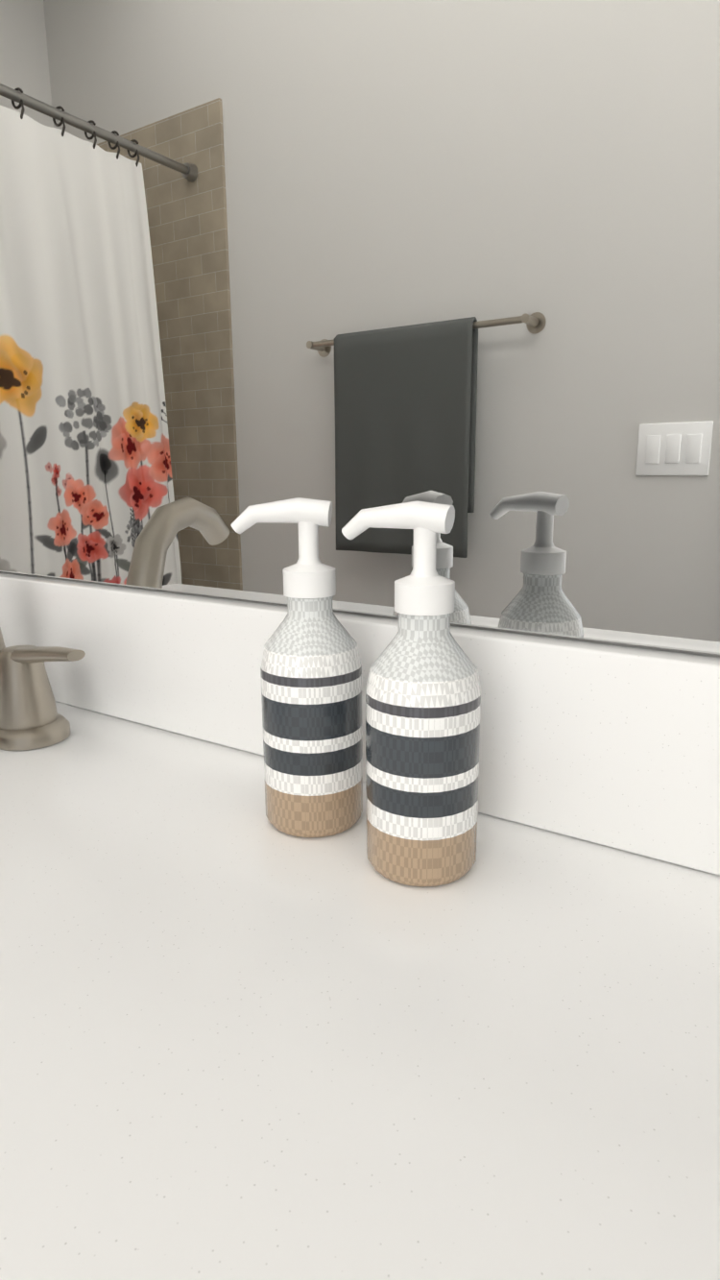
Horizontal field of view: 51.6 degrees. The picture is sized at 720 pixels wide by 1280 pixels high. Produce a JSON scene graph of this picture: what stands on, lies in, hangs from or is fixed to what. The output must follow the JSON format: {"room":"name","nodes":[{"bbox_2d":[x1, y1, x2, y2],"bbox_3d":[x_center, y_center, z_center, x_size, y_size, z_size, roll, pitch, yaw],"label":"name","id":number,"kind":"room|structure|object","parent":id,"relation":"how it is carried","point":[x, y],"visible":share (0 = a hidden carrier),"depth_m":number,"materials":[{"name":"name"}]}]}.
{"room":"bathroom","nodes":[
{"label":"bathroom","id":0,"kind":"room"},
{"bbox_2d":[0,571,719,656],"bbox_3d":[-0.550,-0.516,0.822,3.560,2.740,0.120,8,15,33],"label":"wall","id":1,"kind":"structure","parent":0,"point":[592,640],"depth_m":0.45,"materials":[{"name":"grey paint"}]},
{"bbox_2d":[0,0,719,654],"bbox_3d":[0.077,-0.528,0.313,1.560,1.068,0.006,8,15,33],"label":"mirror","id":2,"kind":"object","parent":1,"relation":"attached to","point":[350,259],"visible":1,"depth_m":0.43,"materials":[{"name":"clear glass"}]},
{"bbox_3d":[-1.278,1.356,-1.082,4.840,0.060,4.720,8,15,33],"label":"floor","id":3,"kind":"structure","parent":0,"visible":0},
{"bbox_2d":[0,572,719,1279],"bbox_3d":[-0.076,0.479,0.304,1.735,1.020,0.566,8,15,33],"label":"bathroom vanity","id":4,"kind":"object","parent":3,"relation":"on","point":[242,1037],"visible":1,"depth_m":0.30,"materials":[{"name":"white stone"}]},
{"bbox_2d":[0,572,85,750],"bbox_3d":[-0.324,-0.008,0.548,0.259,0.174,0.146,8,15,33],"label":"faucet","id":5,"kind":"object","parent":4,"relation":"on","point":[30,720],"depth_m":0.55,"materials":[{"name":"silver metal"}]},
{"bbox_2d":[230,497,362,837],"bbox_3d":[-0.031,0.013,0.421,0.066,0.185,0.057,8,15,33],"label":"soap bottle","id":6,"kind":"object","parent":4,"relation":"on","point":[311,680],"visible":1,"depth_m":0.40,"materials":[{"name":"white"}]},
{"bbox_2d":[341,500,481,886],"bbox_3d":[0.026,0.024,0.372,0.070,0.184,0.057,8,15,33],"label":"soap bottle","id":7,"kind":"object","parent":4,"relation":"on","point":[422,711],"visible":1,"depth_m":0.35,"materials":[{"name":"white"}]}
]}

